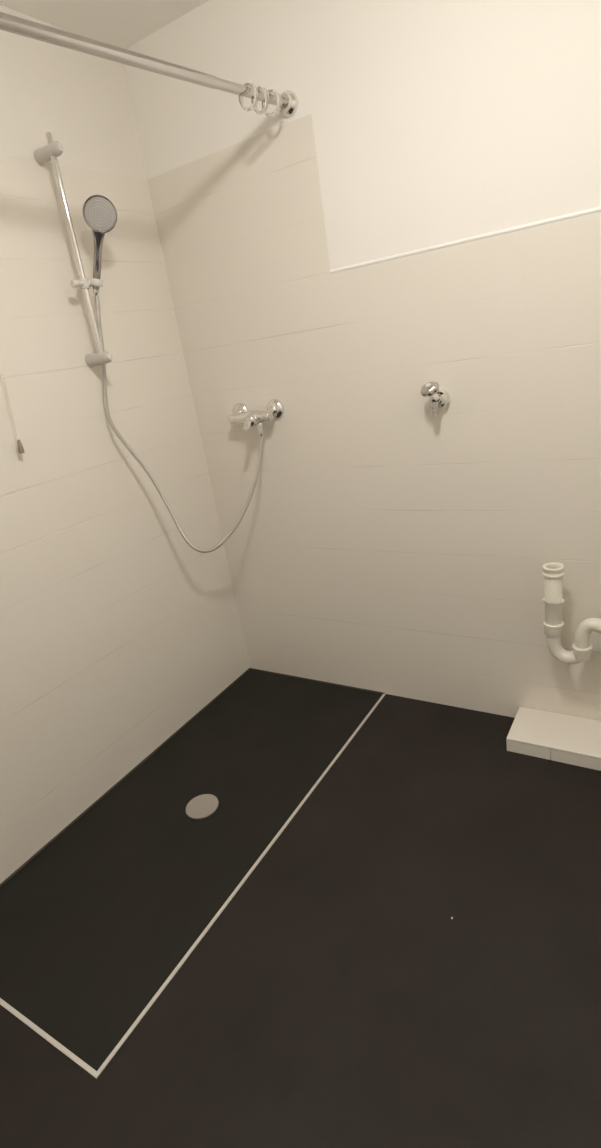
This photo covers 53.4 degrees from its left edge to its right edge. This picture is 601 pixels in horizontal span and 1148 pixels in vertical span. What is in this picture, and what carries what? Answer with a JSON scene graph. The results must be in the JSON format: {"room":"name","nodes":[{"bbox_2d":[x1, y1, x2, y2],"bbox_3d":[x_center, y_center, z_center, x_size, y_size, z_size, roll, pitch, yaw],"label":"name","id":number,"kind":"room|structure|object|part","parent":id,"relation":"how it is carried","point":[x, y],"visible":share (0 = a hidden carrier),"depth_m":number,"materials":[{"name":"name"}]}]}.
{"room":"bathroom","nodes":[
{"label":"bathroom","id":0,"kind":"room"},
{"bbox_2d":[0,0,208,48],"bbox_3d":[-0.363,-1.213,0.475,2.190,0.100,2.590,4,25,32],"label":"ceiling","id":1,"kind":"structure","parent":0,"point":[119,23],"depth_m":1.72,"materials":[{"name":"white paint"}]},
{"bbox_2d":[0,363,23,453],"bbox_3d":[-0.857,-0.873,1.525,0.039,1.120,0.087,4,25,32],"label":"pull cord","id":2,"kind":"object","parent":1,"relation":"hanging from","point":[20,447],"visible":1,"depth_m":1.67,"materials":[{"name":"beige plastic"}]},
{"bbox_3d":[-0.862,-0.879,1.518,0.003,1.063,0.062,4,25,32],"label":"cord","id":3,"kind":"part","parent":2,"relation":"part of","materials":[{"name":"beige plastic"}]},
{"bbox_3d":[-0.793,-0.361,1.689,0.015,0.039,0.015,4,25,32],"label":"knob","id":4,"kind":"part","parent":2,"relation":"part of","materials":[{"name":"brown plastic"}]},
{"bbox_2d":[0,5,249,883],"bbox_3d":[-1.083,-0.129,1.410,0.120,2.343,2.472,4,25,32],"label":"wall","id":5,"kind":"structure","parent":0,"point":[116,632],"depth_m":1.91,"materials":[{"name":"white tile"}]},
{"bbox_2d":[34,132,111,366],"bbox_3d":[-0.668,-0.938,1.762,0.105,0.613,0.097,4,25,32],"label":"shower rail","id":6,"kind":"object","parent":5,"relation":"attached to","point":[52,150],"visible":1,"depth_m":1.75,"materials":[{"name":"silver metal"}]},
{"bbox_3d":[-0.657,-0.856,1.760,0.022,0.021,0.041,4,25,32],"label":"clamp knob","id":7,"kind":"part","parent":6,"relation":"part of","materials":[{"name":"white plastic"}]},
{"bbox_2d":[83,195,116,289],"bbox_3d":[-0.583,-0.974,1.762,0.121,0.238,0.061,-13,21,-9],"label":"shower","id":8,"kind":"object","parent":6,"relation":"attached to","point":[99,213],"visible":0.98,"depth_m":1.73,"materials":[{"name":"silver metal"}]},
{"bbox_3d":[-0.598,-0.941,1.775,0.079,0.172,0.040,-19,23,-23],"label":"handle","id":9,"kind":"part","parent":8,"relation":"part of","materials":[{"name":"silver metal"}]},
{"bbox_2d":[93,289,263,552],"bbox_3d":[-0.375,-0.502,2.028,0.517,0.898,0.058,-15,22,-15],"label":"shower hose","id":10,"kind":"object","parent":8,"relation":"hanging from","point":[95,292],"visible":0.94,"depth_m":2.04,"materials":[{"name":"silver metal"}]},
{"bbox_2d":[0,668,249,886],"bbox_3d":[-0.609,0.712,2.153,0.009,0.009,1.472,4,25,32],"label":"trim","id":11,"kind":"structure","parent":5,"relation":"attached to","point":[246,671],"depth_m":2.08,"materials":[{"name":"grey"}]},
{"bbox_2d":[0,670,600,1147],"bbox_3d":[-0.004,0.968,1.311,1.950,0.060,2.350,4,25,32],"label":"floor","id":12,"kind":"structure","parent":0,"point":[337,999],"depth_m":1.43,"materials":[{"name":"tile"}]},
{"bbox_2d":[0,998,96,1077],"bbox_3d":[-0.700,1.021,1.411,0.675,0.022,0.009,4,25,32],"label":"edging strip","id":13,"kind":"object","parent":12,"relation":"on","point":[81,1063],"visible":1,"depth_m":1.31,"materials":[{"name":"silver metal"}]},
{"bbox_2d":[185,794,219,820],"bbox_3d":[-0.317,0.752,1.930,0.116,0.009,0.116,4,25,32],"label":"floor drain","id":14,"kind":"object","parent":12,"relation":"on","point":[201,807],"visible":1,"depth_m":1.92,"materials":[{"name":"silver plastic"}]},
{"bbox_2d":[96,693,385,1078],"bbox_3d":[-0.042,0.764,1.801,0.009,0.022,1.479,4,25,32],"label":"edging strip","id":15,"kind":"object","parent":12,"relation":"on","point":[253,867],"visible":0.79,"depth_m":1.54,"materials":[{"name":"silver metal"}]},
{"bbox_2d":[506,707,600,770],"bbox_3d":[1.041,0.544,1.810,0.766,0.052,0.188,4,25,32],"label":"tiled ledge","id":16,"kind":"object","parent":12,"relation":"on","point":[568,739],"visible":1,"depth_m":1.91,"materials":[{"name":"beige tile"}]},
{"bbox_2d":[123,0,600,720],"bbox_3d":[0.455,-0.554,1.859,2.190,2.343,0.120,4,25,32],"label":"wall","id":17,"kind":"structure","parent":0,"point":[381,543],"depth_m":1.82,"materials":[{"name":"white tile"}]},
{"bbox_2d":[0,12,297,116],"bbox_3d":[-0.713,-0.946,0.954,0.061,0.062,2.204,8,27,39],"label":"shower curtain rod","id":18,"kind":"object","parent":17,"relation":"attached to","point":[9,23],"visible":0.83,"depth_m":1.31,"materials":[{"name":"silver metal"}]},
{"bbox_2d":[239,82,258,110],"bbox_3d":[-0.139,-1.275,1.596,0.061,0.061,0.017,7,26,36],"label":"curtain ring","id":19,"kind":"object","parent":18,"relation":"hanging from","point":[256,95],"visible":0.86,"depth_m":1.59,"materials":[{"name":"white plastic"}]},
{"bbox_2d":[251,86,269,113],"bbox_3d":[-0.109,-1.292,1.629,0.061,0.061,0.017,11,29,43],"label":"curtain ring","id":20,"kind":"object","parent":18,"relation":"hanging from","point":[267,97],"visible":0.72,"depth_m":1.62,"materials":[{"name":"white plastic"}]},
{"bbox_2d":[262,89,280,116],"bbox_3d":[-0.081,-1.310,1.661,0.061,0.061,0.018,4,25,32],"label":"curtain ring","id":21,"kind":"object","parent":18,"relation":"hanging from","point":[276,93],"visible":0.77,"depth_m":1.65,"materials":[{"name":"white plastic"}]},
{"bbox_2d":[228,399,283,430],"bbox_3d":[-0.189,-0.556,2.116,0.224,0.092,0.140,4,25,32],"label":"shower mixer","id":22,"kind":"object","parent":17,"relation":"attached to","point":[241,414],"visible":1,"depth_m":2.10,"materials":[{"name":"silver metal"}]},
{"bbox_3d":[-0.186,-0.519,2.076,0.030,0.037,0.052,1,23,26],"label":"lever","id":23,"kind":"part","parent":22,"relation":"part of","materials":[{"name":"silver metal"}]},
{"bbox_2d":[257,422,263,428],"bbox_3d":[-0.144,-0.531,2.125,0.024,0.026,0.024,4,25,32],"label":"outlet","id":24,"kind":"object","parent":22,"relation":"attached to","point":[260,425],"depth_m":2.12,"materials":[{"name":"silver metal"}]},
{"bbox_2d":[250,668,384,693],"bbox_3d":[0.053,0.453,2.543,0.667,0.009,0.009,4,25,32],"label":"trim","id":25,"kind":"structure","parent":17,"relation":"attached to","point":[250,668],"depth_m":2.52,"materials":[{"name":"grey"}]},
{"bbox_2d":[421,382,449,415],"bbox_3d":[0.398,-0.522,1.776,0.067,0.098,0.092,4,25,32],"label":"tap","id":26,"kind":"object","parent":17,"relation":"attached to","point":[439,398],"visible":1,"depth_m":1.77,"materials":[{"name":"silver metal"}]},
{"bbox_3d":[0.381,-0.542,1.753,0.059,0.039,0.054,4,25,32],"label":"handle","id":27,"kind":"part","parent":26,"relation":"part of","materials":[{"name":"silver metal"}]},
{"bbox_3d":[0.400,-0.494,1.782,0.026,0.041,0.025,4,25,32],"label":"spout","id":28,"kind":"part","parent":26,"relation":"part of","materials":[{"name":"silver metal"}]},
{"bbox_2d":[330,207,600,273],"bbox_3d":[0.639,-0.888,1.495,1.295,0.010,0.005,4,25,32],"label":"trim","id":29,"kind":"structure","parent":17,"relation":"attached to","point":[598,209],"depth_m":1.60,"materials":[{"name":"white"}]},
{"bbox_3d":[0.698,-0.019,0.359,0.120,2.343,2.352,4,25,32],"label":"wall","id":30,"kind":"structure","parent":0,"visible":0},
{"bbox_2d":[542,562,600,663],"bbox_3d":[1.029,0.179,1.647,0.680,0.398,0.061,4,25,32],"label":"trap","id":31,"kind":"object","parent":30,"relation":"attached to","point":[553,573],"visible":1,"depth_m":1.77,"materials":[{"name":"beige plastic"}]}
]}

